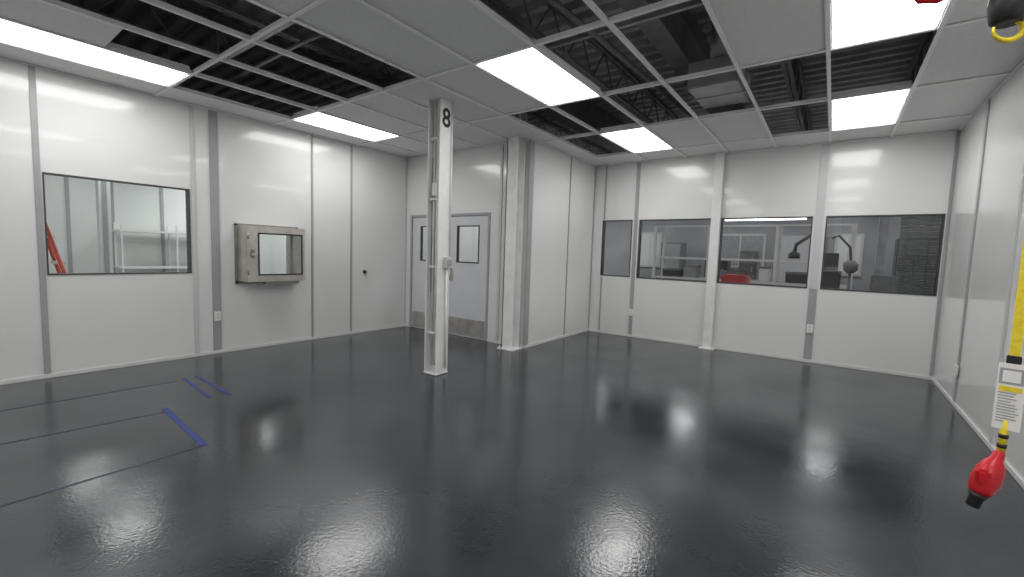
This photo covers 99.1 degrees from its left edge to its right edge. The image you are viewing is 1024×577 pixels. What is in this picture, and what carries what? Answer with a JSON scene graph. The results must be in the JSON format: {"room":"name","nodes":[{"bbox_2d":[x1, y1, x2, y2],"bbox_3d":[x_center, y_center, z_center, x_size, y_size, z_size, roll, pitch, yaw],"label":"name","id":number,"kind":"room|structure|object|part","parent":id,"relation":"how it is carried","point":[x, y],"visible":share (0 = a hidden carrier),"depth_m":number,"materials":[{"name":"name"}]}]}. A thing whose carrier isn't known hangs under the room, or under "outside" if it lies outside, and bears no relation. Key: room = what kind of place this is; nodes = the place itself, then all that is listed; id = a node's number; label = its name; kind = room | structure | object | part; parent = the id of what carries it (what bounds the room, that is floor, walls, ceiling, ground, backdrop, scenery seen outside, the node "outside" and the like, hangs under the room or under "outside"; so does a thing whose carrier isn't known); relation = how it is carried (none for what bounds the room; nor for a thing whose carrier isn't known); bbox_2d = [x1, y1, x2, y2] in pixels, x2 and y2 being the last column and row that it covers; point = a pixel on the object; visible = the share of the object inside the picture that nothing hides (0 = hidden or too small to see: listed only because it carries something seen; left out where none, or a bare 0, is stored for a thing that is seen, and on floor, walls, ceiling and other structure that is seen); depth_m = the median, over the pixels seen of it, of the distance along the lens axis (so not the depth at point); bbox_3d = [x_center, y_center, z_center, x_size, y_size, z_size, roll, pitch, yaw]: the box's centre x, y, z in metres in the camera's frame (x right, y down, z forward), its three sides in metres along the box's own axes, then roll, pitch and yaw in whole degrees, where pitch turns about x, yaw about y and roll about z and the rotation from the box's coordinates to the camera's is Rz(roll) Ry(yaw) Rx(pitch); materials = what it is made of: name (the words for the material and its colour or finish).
{"room":"clean room","nodes":[
{"label":"clean room","id":0,"kind":"room"},
{"bbox_2d":[44,175,269,273],"bbox_3d":[-9.619,-1.175,8.870,0.100,3.300,9.000,5,6,36],"label":"wall","id":1,"kind":"structure","parent":0,"point":[137,207],"depth_m":9.92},
{"bbox_2d":[64,177,72,272],"bbox_3d":[-9.317,-1.165,9.183,0.020,3.250,0.060,5,6,36],"label":"trim","id":2,"kind":"structure","parent":1,"relation":"attached to","point":[66,179],"depth_m":9.16,"materials":[{"name":"grey metal"}]},
{"bbox_2d":[110,182,114,271],"bbox_3d":[-8.902,-1.196,9.746,0.020,3.250,0.060,5,6,36],"label":"trim","id":3,"kind":"structure","parent":1,"relation":"attached to","point":[111,183],"depth_m":9.71,"materials":[{"name":"grey metal"}]},
{"bbox_2d":[160,188,165,271],"bbox_3d":[-8.370,-1.237,10.470,0.020,3.250,0.060,5,6,36],"label":"trim","id":4,"kind":"structure","parent":1,"relation":"attached to","point":[161,189],"depth_m":10.45,"materials":[{"name":"grey metal"}]},
{"bbox_2d":[0,57,405,380],"bbox_3d":[-4.577,-0.724,5.170,0.100,3.320,8.370,5,6,36],"label":"wall","id":5,"kind":"structure","parent":0,"point":[87,128],"depth_m":5.58,"materials":[{"name":"white paint"}]},
{"bbox_2d":[28,65,50,373],"bbox_3d":[-4.947,-0.678,4.574,0.012,3.200,0.050,5,6,36],"label":"trim","id":6,"kind":"structure","parent":5,"relation":"attached to","point":[31,69],"depth_m":4.57,"materials":[{"name":"grey metal"}]},
{"bbox_2d":[42,172,191,274],"bbox_3d":[-4.585,-0.713,5.157,0.112,1.080,1.300,5,6,36],"label":"window","id":7,"kind":"structure","parent":5,"relation":"in","point":[187,191],"depth_m":5.21,"materials":[{"name":"black metal"}]},
{"bbox_2d":[189,105,199,352],"bbox_3d":[-4.133,-0.740,5.681,0.012,3.200,0.050,5,6,36],"label":"trim","id":8,"kind":"structure","parent":5,"relation":"attached to","point":[191,108],"depth_m":5.67,"materials":[{"name":"grey metal"}]},
{"bbox_2d":[0,324,404,384],"bbox_3d":[-4.555,0.909,5.307,0.014,0.045,8.270,5,6,36],"label":"baseboard","id":9,"kind":"structure","parent":5,"relation":"attached to","point":[23,379],"depth_m":5.57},
{"bbox_2d":[208,110,221,349],"bbox_3d":[-3.991,-0.751,5.874,0.012,3.200,0.100,5,6,36],"label":"trim","id":10,"kind":"structure","parent":5,"relation":"attached to","point":[212,115],"depth_m":5.86,"materials":[{"name":"grey metal"}]},
{"bbox_2d":[214,311,220,320],"bbox_3d":[-4.013,0.376,5.954,0.024,0.130,0.080,5,6,36],"label":"wall outlet","id":11,"kind":"object","parent":5,"relation":"attached to","point":[217,315],"visible":1,"depth_m":5.95,"materials":[{"name":"white plastic"}]},
{"bbox_2d":[234,223,304,283],"bbox_3d":[-3.515,-0.497,6.377,0.465,0.845,0.890,5,6,36],"label":"chamber","id":12,"kind":"object","parent":5,"relation":"attached to","point":[246,236],"visible":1,"depth_m":6.12,"materials":[{"name":"silver metal"}]},
{"bbox_2d":[311,135,313,336],"bbox_3d":[-3.186,-0.813,6.969,0.012,3.200,0.035,5,6,36],"label":"trim","id":13,"kind":"structure","parent":5,"relation":"attached to","point":[312,217],"depth_m":6.97,"materials":[{"name":"grey metal"}]},
{"bbox_2d":[350,145,352,330],"bbox_3d":[-2.772,-0.844,7.532,0.012,3.200,0.035,5,6,36],"label":"trim","id":14,"kind":"structure","parent":5,"relation":"attached to","point":[351,170],"depth_m":7.51,"materials":[{"name":"grey metal"}]},
{"bbox_2d":[404,159,407,323],"bbox_3d":[-2.067,-0.898,8.490,0.012,3.200,0.030,5,6,36],"label":"trim","id":15,"kind":"structure","parent":5,"relation":"attached to","point":[406,159],"depth_m":8.48,"materials":[{"name":"grey metal"}]},
{"bbox_2d":[270,235,285,273],"bbox_3d":[-5.154,-1.219,11.238,4.500,3.300,0.100,5,6,36],"label":"wall","id":16,"kind":"structure","parent":0,"point":[277,242],"depth_m":12.21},
{"bbox_2d":[423,227,425,259],"bbox_3d":[-2.739,-1.093,10.650,0.100,3.300,1.800,5,6,36],"label":"wall vestibule end","id":17,"kind":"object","parent":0,"point":[424,228],"depth_m":11.23,"materials":[{"name":"white paint"}]},
{"bbox_2d":[405,140,529,345],"bbox_3d":[-0.919,-0.810,7.737,2.960,3.320,0.100,5,6,36],"label":"wall","id":18,"kind":"structure","parent":0,"point":[475,172],"depth_m":7.32,"materials":[{"name":"white paint"}]},
{"bbox_2d":[412,217,426,328],"bbox_3d":[-1.549,-0.270,8.175,0.952,2.109,0.090,5,6,36],"label":"door leaf","id":19,"kind":"structure","parent":18,"relation":"in","point":[419,265],"depth_m":8.35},
{"bbox_2d":[409,212,490,341],"bbox_3d":[-1.152,-0.257,7.938,1.970,2.170,0.122,5,6,36],"label":"door frame","id":20,"kind":"structure","parent":18,"relation":"in","point":[482,213],"depth_m":7.51,"materials":[{"name":"paint"}]},
{"bbox_2d":[448,215,487,339],"bbox_3d":[-0.792,-0.201,7.622,0.912,2.109,0.090,5,6,36],"label":"door leaf","id":21,"kind":"structure","parent":20,"relation":"attached to","point":[467,280],"depth_m":7.62,"materials":[{"name":"paint"}]},
{"bbox_2d":[405,324,523,347],"bbox_3d":[-0.960,0.828,7.788,2.846,0.045,0.014,5,6,36],"label":"baseboard","id":22,"kind":"structure","parent":18,"relation":"attached to","point":[406,325],"depth_m":7.29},
{"bbox_2d":[495,144,503,340],"bbox_3d":[-0.203,-0.730,7.146,0.050,3.200,0.012,5,6,36],"label":"trim","id":23,"kind":"structure","parent":18,"relation":"attached to","point":[502,145],"depth_m":7.14,"materials":[{"name":"grey metal"}]},
{"bbox_2d":[523,139,534,345],"bbox_3d":[0.266,-0.690,6.848,0.012,3.200,0.130,5,6,36],"label":"trim","id":24,"kind":"structure","parent":18,"relation":"attached to","point":[532,143],"depth_m":6.83,"materials":[{"name":"grey metal"}]},
{"bbox_2d":[459,227,477,261],"bbox_3d":[-0.353,-0.970,10.083,4.630,3.300,0.100,5,6,36],"label":"wall","id":25,"kind":"structure","parent":0,"point":[468,242],"depth_m":10.52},
{"bbox_2d":[67,0,935,154],"bbox_3d":[0.815,-3.391,6.644,21.000,0.090,19.965,5,6,36],"label":"roof","id":26,"kind":"structure","parent":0,"point":[877,63],"depth_m":6.57,"materials":[{"name":"grey metal"}]},
{"bbox_2d":[59,0,389,97],"bbox_3d":[-2.393,-3.239,7.200,0.100,0.490,15.065,5,6,36],"label":"joist","id":27,"kind":"object","parent":26,"relation":"attached to","point":[180,3],"visible":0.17,"depth_m":5.64,"materials":[{"name":"metal"}]},
{"bbox_2d":[194,0,611,154],"bbox_3d":[-1.346,-3.144,6.436,0.100,0.490,15.065,5,6,36],"label":"joist","id":28,"kind":"object","parent":26,"relation":"attached to","point":[221,7],"visible":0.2,"depth_m":5.27,"materials":[{"name":"metal"}]},
{"bbox_2d":[482,0,679,123],"bbox_3d":[0.546,-2.972,5.054,0.100,0.490,15.065,5,6,36],"label":"joist","id":29,"kind":"object","parent":26,"relation":"attached to","point":[499,6],"visible":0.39,"depth_m":5.71,"materials":[{"name":"metal"}]},
{"bbox_2d":[537,99,626,151],"bbox_3d":[-0.363,-3.022,5.689,0.220,0.530,15.000,5,6,36],"label":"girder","id":30,"kind":"object","parent":26,"relation":"attached to","point":[586,111],"depth_m":8.07,"materials":[{"name":"grey metal"}]},
{"bbox_2d":[616,0,745,113],"bbox_3d":[1.441,-2.858,4.371,0.220,0.530,15.000,5,6,36],"label":"girder","id":31,"kind":"object","parent":26,"relation":"attached to","point":[678,37],"depth_m":4.97,"materials":[{"name":"grey metal"}]},
{"bbox_2d":[687,23,750,108],"bbox_3d":[2.344,-2.667,4.867,0.560,1.030,0.750,5,6,36],"label":"air duct","id":32,"kind":"object","parent":26,"relation":"attached to","point":[726,88],"visible":0.56,"depth_m":4.73,"materials":[{"name":"grey metal"}]},
{"bbox_2d":[725,218,806,220],"bbox_3d":[6.657,-2.680,11.418,1.900,1.770,0.100,5,6,36],"label":"strip light","id":33,"kind":"object","parent":26,"relation":"hanging from","point":[785,218],"visible":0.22,"depth_m":11.43,"materials":[{"name":"white plastic"}]},
{"bbox_2d":[780,58,811,131],"bbox_3d":[2.262,-2.815,3.801,0.100,0.490,15.065,5,6,36],"label":"joist","id":34,"kind":"object","parent":26,"relation":"attached to","point":[793,76],"visible":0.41,"depth_m":6.42,"materials":[{"name":"metal"}]},
{"bbox_2d":[904,30,936,83],"bbox_3d":[3.341,-2.717,3.013,0.100,0.490,15.065,5,6,36],"label":"joist","id":35,"kind":"object","parent":26,"relation":"attached to","point":[929,39],"visible":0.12,"depth_m":5.65,"materials":[{"name":"metal"}]},
{"bbox_2d":[0,326,1023,576],"bbox_3d":[0.770,1.020,7.133,20.000,0.120,18.700,5,6,36],"label":"floor","id":36,"kind":"structure","parent":0,"point":[588,453],"depth_m":3.04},
{"bbox_2d":[0,376,231,506],"bbox_3d":[-3.453,1.122,3.368,2.145,0.001,2.436,5,6,36],"label":"tape","id":37,"kind":"object","parent":36,"relation":"on","point":[199,440],"visible":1,"depth_m":3.50,"materials":[{"name":"blue plastic"}]},
{"bbox_2d":[423,97,451,375],"bbox_3d":[-0.874,-1.115,5.227,0.220,4.330,0.220,5,6,36],"label":"h-beam","id":38,"kind":"structure","parent":36,"relation":"on","point":[444,167],"depth_m":5.22,"materials":[{"name":"metal"}]},
{"bbox_2d":[428,98,439,364],"bbox_3d":[-0.913,-0.873,5.204,0.140,3.650,0.094,5,6,36],"label":"conduit","id":39,"kind":"object","parent":38,"relation":"attached to","point":[435,139],"visible":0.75,"depth_m":5.21,"materials":[{"name":"metal"}]},
{"bbox_2d":[440,103,451,133],"bbox_3d":[-0.764,-1.979,5.097,0.004,0.300,0.200,5,6,36],"label":"sign plate","id":40,"kind":"object","parent":38,"relation":"attached to","point":[442,106],"visible":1,"depth_m":5.08,"materials":[{"name":"white plastic"}]},
{"bbox_2d":[442,108,449,127],"bbox_3d":[-0.763,-1.991,5.090,0.001,0.222,0.129,5,6,36],"label":"sign number","id":41,"kind":"object","parent":40,"relation":"attached to","point":[445,109],"depth_m":5.09,"materials":[{"name":"black paint"}]},
{"bbox_2d":[443,102,453,367],"bbox_3d":[-0.761,-0.608,5.218,0.068,3.170,0.103,5,6,36],"label":"conduit","id":42,"kind":"object","parent":38,"relation":"attached to","point":[447,261],"visible":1,"depth_m":5.24,"materials":[{"name":"metal"}]},
{"bbox_2d":[497,112,526,350],"bbox_3d":[0.038,-1.206,6.738,0.300,4.330,0.300,5,6,36],"label":"structural column","id":43,"kind":"structure","parent":36,"relation":"on","point":[516,147],"depth_m":6.74,"materials":[{"name":"paint"}]},
{"bbox_2d":[660,242,686,279],"bbox_3d":[4.977,-0.422,13.566,0.600,2.000,0.635,5,6,36],"label":"storage cabinet","id":44,"kind":"object","parent":36,"relation":"on","point":[672,249],"visible":0.4,"depth_m":13.27,"materials":[{"name":"metal"}]},
{"bbox_2d":[698,152,725,349],"bbox_3d":[3.358,-0.748,7.261,0.240,3.550,0.170,5,6,36],"label":"structural column","id":45,"kind":"structure","parent":36,"relation":"on","point":[719,169],"depth_m":7.26,"materials":[{"name":"metal"}]},
{"bbox_2d":[704,260,730,281],"bbox_3d":[5.458,-0.005,11.683,0.550,1.500,0.535,5,6,36],"label":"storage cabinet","id":46,"kind":"object","parent":36,"relation":"on","point":[725,265],"visible":0.11,"depth_m":11.35,"materials":[{"name":"grey metal"}]},
{"bbox_2d":[721,270,749,283],"bbox_3d":[4.524,0.280,8.909,0.550,1.314,0.630,5,6,36],"label":"tool cart","id":47,"kind":"object","parent":36,"relation":"on","point":[734,278],"visible":0.14,"depth_m":8.71,"materials":[{"name":"red metal"}]},
{"bbox_2d":[739,251,760,283],"bbox_3d":[5.968,-0.064,11.056,0.400,1.750,0.535,5,6,36],"label":"rack","id":48,"kind":"object","parent":36,"relation":"on","point":[751,267],"visible":0.36,"depth_m":10.80,"materials":[{"name":"metal"}]},
{"bbox_2d":[652,224,857,289],"bbox_3d":[5.317,-0.280,10.053,3.960,2.300,0.760,5,6,36],"label":"storage rack","id":49,"kind":"object","parent":36,"relation":"on","point":[691,272],"visible":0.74,"depth_m":9.82,"materials":[{"name":"white metal"}]},
{"bbox_2d":[788,234,838,271],"bbox_3d":[5.704,-0.023,8.354,0.800,2.082,0.300,5,6,36],"label":"stand","id":50,"kind":"object","parent":36,"relation":"on","point":[830,259],"visible":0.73,"depth_m":8.12,"materials":[{"name":"metal"}]},
{"bbox_2d":[822,272,840,288],"bbox_3d":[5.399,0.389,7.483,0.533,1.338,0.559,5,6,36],"label":"computer monitor","id":51,"kind":"object","parent":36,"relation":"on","point":[829,279],"visible":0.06,"depth_m":7.56,"materials":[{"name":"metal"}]},
{"bbox_2d":[826,266,837,270],"bbox_3d":[7.054,0.215,9.900,0.450,1.450,0.535,5,6,36],"label":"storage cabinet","id":52,"kind":"object","parent":36,"relation":"on","point":[827,268],"visible":0.08,"depth_m":9.59,"materials":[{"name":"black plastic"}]},
{"bbox_2d":[831,235,858,288],"bbox_3d":[5.859,0.072,7.645,0.396,2.017,0.451,1,5,-16],"label":"lamp","id":53,"kind":"object","parent":36,"relation":"on","point":[850,266],"visible":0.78,"depth_m":7.56,"materials":[{"name":"metal"}]},
{"bbox_2d":[874,217,888,274],"bbox_3d":[7.807,-1.135,9.199,0.150,4.300,0.150,5,6,36],"label":"structural column","id":54,"kind":"structure","parent":36,"relation":"on","point":[883,221],"depth_m":9.16,"materials":[{"name":"grey metal"}]},
{"bbox_2d":[869,273,934,291],"bbox_3d":[7.142,0.410,8.004,1.250,1.370,0.700,5,6,36],"label":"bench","id":55,"kind":"object","parent":36,"relation":"on","point":[885,283],"visible":0.12,"depth_m":8.02,"materials":[{"name":"metal"}]},
{"bbox_3d":[7.141,0.435,8.006,1.250,1.320,0.700,5,6,36],"label":"bench frame","id":56,"kind":"part","parent":55,"relation":"part of","materials":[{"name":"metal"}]},
{"bbox_2d":[899,273,934,289],"bbox_3d":[7.286,-0.050,7.848,0.500,0.420,0.180,5,6,36],"label":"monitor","id":57,"kind":"object","parent":55,"relation":"on","point":[903,273],"depth_m":7.81,"materials":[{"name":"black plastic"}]},
{"bbox_2d":[892,239,937,291],"bbox_3d":[8.777,-0.027,9.552,0.700,2.100,0.635,5,6,36],"label":"rack","id":58,"kind":"object","parent":36,"relation":"on","point":[897,241],"visible":0.06,"depth_m":9.39,"materials":[{"name":"black metal"}]},
{"bbox_2d":[0,0,1023,166],"bbox_3d":[-0.578,-2.613,3.602,7.910,1.106,10.550,5,6,36],"label":"ceiling","id":59,"kind":"structure","parent":0,"point":[605,21],"depth_m":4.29,"materials":[{"name":"white metal"}]},
{"bbox_2d":[0,19,189,85],"bbox_3d":[-4.004,-2.264,4.190,0.638,0.078,1.338,5,6,36],"label":"ceiling light panel","id":60,"kind":"object","parent":59,"relation":"in","point":[11,33],"depth_m":4.16,"materials":[{"name":"white plastic"}]},
{"bbox_2d":[293,106,396,140],"bbox_3d":[-2.385,-2.387,6.391,0.638,0.078,1.328,5,6,36],"label":"ceiling light panel","id":61,"kind":"object","parent":59,"relation":"in","point":[317,119],"depth_m":6.33,"materials":[{"name":"white plastic"}]},
{"bbox_2d":[186,0,702,116],"bbox_3d":[-0.227,-2.462,3.953,7.376,0.198,7.351,1,5,-10],"label":"conduit","id":62,"kind":"object","parent":59,"relation":"attached to","point":[596,34],"visible":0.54,"depth_m":4.32,"materials":[{"name":"metal"}]},
{"bbox_2d":[477,37,599,104],"bbox_3d":[0.313,-2.142,4.421,0.638,0.078,1.328,5,6,36],"label":"ceiling light panel","id":63,"kind":"object","parent":59,"relation":"in","point":[528,70],"depth_m":4.34,"materials":[{"name":"white plastic"}]},
{"bbox_2d":[600,121,671,152],"bbox_3d":[1.917,-2.264,6.602,0.638,0.078,1.328,5,6,36],"label":"ceiling light panel","id":64,"kind":"object","parent":59,"relation":"in","point":[635,140],"depth_m":6.52,"materials":[{"name":"white plastic"}]},
{"bbox_2d":[831,80,911,129],"bbox_3d":[4.075,-2.067,5.026,0.638,0.078,1.328,5,6,36],"label":"ceiling light panel","id":65,"kind":"object","parent":59,"relation":"in","point":[882,108],"depth_m":4.91,"materials":[{"name":"white plastic"}]},
{"bbox_2d":[830,0,949,48],"bbox_3d":[2.472,-1.945,2.845,0.638,0.078,1.328,5,6,36],"label":"ceiling light panel","id":66,"kind":"object","parent":59,"relation":"in","point":[851,21],"depth_m":3.12,"materials":[{"name":"white plastic"}]},
{"bbox_2d":[914,0,943,3],"bbox_3d":[1.410,-1.821,1.346,0.188,1.795,0.028,5,6,36],"label":"air hose","id":67,"kind":"object","parent":59,"relation":"hanging from","point":[916,1],"visible":1,"depth_m":1.43,"materials":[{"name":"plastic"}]},
{"bbox_2d":[965,238,1023,508],"bbox_3d":[1.559,-0.997,1.259,0.096,3.412,0.072,1,5,-5],"label":"pendant","id":68,"kind":"object","parent":59,"relation":"hanging from","point":[987,477],"visible":1,"depth_m":1.36,"materials":[{"name":"yellow plastic"}]},
{"bbox_3d":[1.507,0.557,1.383,0.085,0.292,0.078,5,6,36],"label":"pendant handle","id":69,"kind":"part","parent":68,"relation":"part of","materials":[{"name":"red plastic"}]},
{"bbox_2d":[986,0,1023,43],"bbox_3d":[1.384,-0.739,1.166,0.100,0.265,0.416,5,6,36],"label":"hook","id":70,"kind":"object","parent":59,"relation":"hanging from","point":[1001,14],"visible":1,"depth_m":1.17,"materials":[{"name":"yellow metal"}]},
{"bbox_2d":[528,142,594,343],"bbox_3d":[0.937,-0.759,7.854,0.100,3.320,2.280,5,6,36],"label":"wall jut","id":71,"kind":"structure","parent":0,"point":[551,191],"depth_m":7.62,"materials":[{"name":"white paint"}]},
{"bbox_2d":[524,329,588,347],"bbox_3d":[0.870,0.881,7.871,0.014,0.045,2.280,5,6,36],"label":"baseboard jut","id":72,"kind":"structure","parent":71,"relation":"attached to","point":[563,336],"depth_m":7.69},
{"bbox_2d":[564,156,571,334],"bbox_3d":[1.005,-0.747,7.854,0.012,3.200,0.030,5,6,36],"label":"trim","id":73,"kind":"structure","parent":71,"relation":"attached to","point":[571,156],"depth_m":7.84,"materials":[{"name":"grey metal"}]},
{"bbox_2d":[603,216,940,290],"bbox_3d":[7.020,-1.451,12.835,14.000,4.300,0.100,5,6,36],"label":"wall","id":74,"kind":"structure","parent":0,"point":[617,234],"depth_m":12.66,"materials":[{"name":"grey paint"}]},
{"bbox_2d":[640,232,662,267],"bbox_3d":[4.598,-1.288,14.511,0.750,1.150,0.065,5,6,36],"label":"interior window","id":75,"kind":"structure","parent":74,"relation":"in","point":[647,240],"depth_m":14.50,"materials":[{"name":"clear glass"}]},
{"bbox_2d":[721,234,766,267],"bbox_3d":[6.753,-1.117,12.935,1.300,1.000,0.065,5,6,36],"label":"interior window","id":76,"kind":"structure","parent":74,"relation":"in","point":[732,244],"depth_m":12.89,"materials":[{"name":"clear glass"}]},
{"bbox_2d":[779,236,809,286],"bbox_3d":[7.798,-0.347,12.210,0.850,2.250,0.065,5,6,36],"label":"door","id":77,"kind":"structure","parent":74,"relation":"in","point":[788,242],"depth_m":12.14,"materials":[{"name":"paint"}]},
{"bbox_2d":[834,234,864,276],"bbox_3d":[8.805,-0.880,11.440,0.600,1.100,0.065,5,6,36],"label":"whiteboard","id":78,"kind":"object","parent":74,"relation":"in","point":[841,247],"depth_m":11.41,"materials":[{"name":"white glass"}]},
{"bbox_2d":[588,130,959,376],"bbox_3d":[3.696,-0.616,7.188,5.150,3.320,0.100,5,6,36],"label":"wall","id":79,"kind":"structure","parent":0,"point":[905,174],"depth_m":6.73,"materials":[{"name":"white paint"}]},
{"bbox_2d":[588,166,596,327],"bbox_3d":[1.585,-0.791,8.643,0.012,3.200,0.035,5,6,36],"label":"trim","id":80,"kind":"structure","parent":79,"relation":"attached to","point":[595,166],"depth_m":8.63,"materials":[{"name":"grey metal"}]},
{"bbox_2d":[598,277,601,329],"bbox_3d":[1.739,0.296,8.608,0.030,1.050,0.012,5,6,36],"label":"trim","id":81,"kind":"structure","parent":79,"relation":"attached to","point":[601,277],"depth_m":8.60,"materials":[{"name":"grey metal"}]},
{"bbox_2d":[604,165,607,218],"bbox_3d":[1.809,-1.856,8.436,0.030,1.030,0.012,5,6,36],"label":"trim","id":82,"kind":"structure","parent":79,"relation":"attached to","point":[607,165],"depth_m":8.43,"materials":[{"name":"grey metal"}]},
{"bbox_2d":[600,220,632,276],"bbox_3d":[2.024,-0.773,8.406,0.600,1.070,0.112,5,6,36],"label":"window","id":83,"kind":"structure","parent":79,"relation":"in","point":[604,221],"depth_m":8.52,"materials":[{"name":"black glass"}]},
{"bbox_2d":[628,279,634,333],"bbox_3d":[2.251,0.342,8.235,0.070,1.050,0.012,5,6,36],"label":"trim","id":84,"kind":"structure","parent":79,"relation":"attached to","point":[632,280],"depth_m":8.22,"materials":[{"name":"grey metal"}]},
{"bbox_2d":[631,162,640,278],"bbox_3d":[2.303,-1.252,8.107,0.070,2.150,0.012,5,6,36],"label":"trim","id":85,"kind":"structure","parent":79,"relation":"attached to","point":[638,163],"depth_m":8.10,"materials":[{"name":"grey metal"}]},
{"bbox_2d":[636,218,710,281],"bbox_3d":[2.873,-0.691,7.786,1.250,1.080,0.112,5,6,36],"label":"window","id":86,"kind":"structure","parent":79,"relation":"in","point":[640,221],"depth_m":8.06,"materials":[{"name":"black metal"}]},
{"bbox_2d":[589,329,930,379],"bbox_3d":[3.575,1.015,7.298,5.036,0.045,0.014,5,6,36],"label":"baseboard","id":87,"kind":"structure","parent":79,"relation":"attached to","point":[593,330],"depth_m":6.81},
{"bbox_2d":[717,216,812,287],"bbox_3d":[3.997,-0.588,6.965,1.260,1.080,0.112,5,6,36],"label":"window","id":88,"kind":"structure","parent":79,"relation":"in","point":[722,219],"depth_m":6.96,"materials":[{"name":"black metal"}]},
{"bbox_2d":[806,324,812,332],"bbox_3d":[4.489,0.603,6.581,0.080,0.130,0.024,5,6,36],"label":"wall outlet","id":89,"kind":"object","parent":79,"relation":"attached to","point":[809,326],"visible":1,"depth_m":6.57,"materials":[{"name":"white plastic"}]},
{"bbox_2d":[803,289,816,358],"bbox_3d":[4.502,0.537,6.590,0.100,1.070,0.012,5,6,36],"label":"trim","id":90,"kind":"structure","parent":79,"relation":"attached to","point":[812,298],"depth_m":6.58,"materials":[{"name":"grey metal"}]},
{"bbox_2d":[809,144,829,288],"bbox_3d":[4.554,-1.057,6.463,0.100,2.130,0.012,5,6,36],"label":"trim","id":91,"kind":"structure","parent":79,"relation":"attached to","point":[825,150],"depth_m":6.46,"materials":[{"name":"grey metal"}]},
{"bbox_2d":[820,214,945,295],"bbox_3d":[5.141,-0.484,6.130,1.260,1.080,0.112,5,6,36],"label":"window","id":92,"kind":"structure","parent":79,"relation":"in","point":[942,215],"depth_m":5.91,"materials":[{"name":"black metal"}]},
{"bbox_2d":[894,216,941,293],"bbox_3d":[5.720,-0.459,5.889,0.780,1.353,0.050,5,6,36],"label":"window blind","id":93,"kind":"object","parent":92,"relation":"attached to","point":[933,245],"visible":0.46,"depth_m":5.99,"materials":[{"name":"grey plastic"}]},
{"bbox_2d":[929,131,959,375],"bbox_3d":[5.640,-0.423,5.699,0.030,3.200,0.012,5,6,36],"label":"trim","id":94,"kind":"structure","parent":79,"relation":"attached to","point":[957,132],"depth_m":5.69,"materials":[{"name":"grey metal"}]},
{"bbox_2d":[933,64,1023,479],"bbox_3d":[2.549,-0.188,1.377,0.100,3.320,10.650,5,6,36],"label":"wall","id":95,"kind":"structure","parent":0,"point":[1004,148],"depth_m":4.20,"materials":[{"name":"white paint"}]},
{"bbox_2d":[954,364,958,376],"bbox_3d":[4.801,0.883,4.720,0.024,0.130,0.080,5,6,36],"label":"wall outlet","id":96,"kind":"object","parent":95,"relation":"attached to","point":[956,368],"visible":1,"depth_m":4.70,"materials":[{"name":"white plastic"}]},
{"bbox_2d":[953,98,990,401],"bbox_3d":[4.874,-0.363,4.634,0.012,3.200,0.070,5,6,36],"label":"trim","id":97,"kind":"structure","parent":95,"relation":"attached to","point":[989,100],"depth_m":4.61,"materials":[{"name":"grey metal"}]},
{"bbox_2d":[931,377,1023,488],"bbox_3d":[2.476,1.438,1.575,0.014,0.045,10.536,5,6,36],"label":"baseboard","id":98,"kind":"structure","parent":95,"relation":"attached to","point":[984,439],"depth_m":3.92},
{"bbox_2d":[989,158,1023,442],"bbox_3d":[4.069,-0.301,3.539,0.012,3.200,0.050,5,6,36],"label":"trim","id":99,"kind":"structure","parent":95,"relation":"attached to","point":[1021,190],"depth_m":3.55,"materials":[{"name":"grey metal"}]},
{"bbox_3d":[-7.151,0.696,7.161,6.160,0.003,9.000,5,6,36],"label":"floor","id":100,"kind":"structure","parent":0,"visible":0},
{"bbox_2d":[47,224,66,272],"bbox_3d":[-5.590,-0.023,5.179,0.479,1.844,0.913,5,6,36],"label":"step ladder","id":101,"kind":"object","parent":100,"relation":"on","point":[52,248],"visible":0.12,"depth_m":5.18,"materials":[{"name":"red plastic"}]},
{"bbox_2d":[95,180,113,272],"bbox_3d":[-6.978,-0.942,7.482,0.220,3.230,0.150,5,6,36],"label":"structural column","id":102,"kind":"structure","parent":100,"relation":"on","point":[102,188],"depth_m":7.41,"materials":[{"name":"white metal"}]},
{"bbox_2d":[112,222,186,271],"bbox_3d":[-8.036,-0.539,10.351,0.600,1.900,2.000,5,6,36],"label":"shelving rack","id":103,"kind":"object","parent":100,"relation":"on","point":[121,230],"visible":0.48,"depth_m":9.74,"materials":[{"name":"white metal"}]}
]}

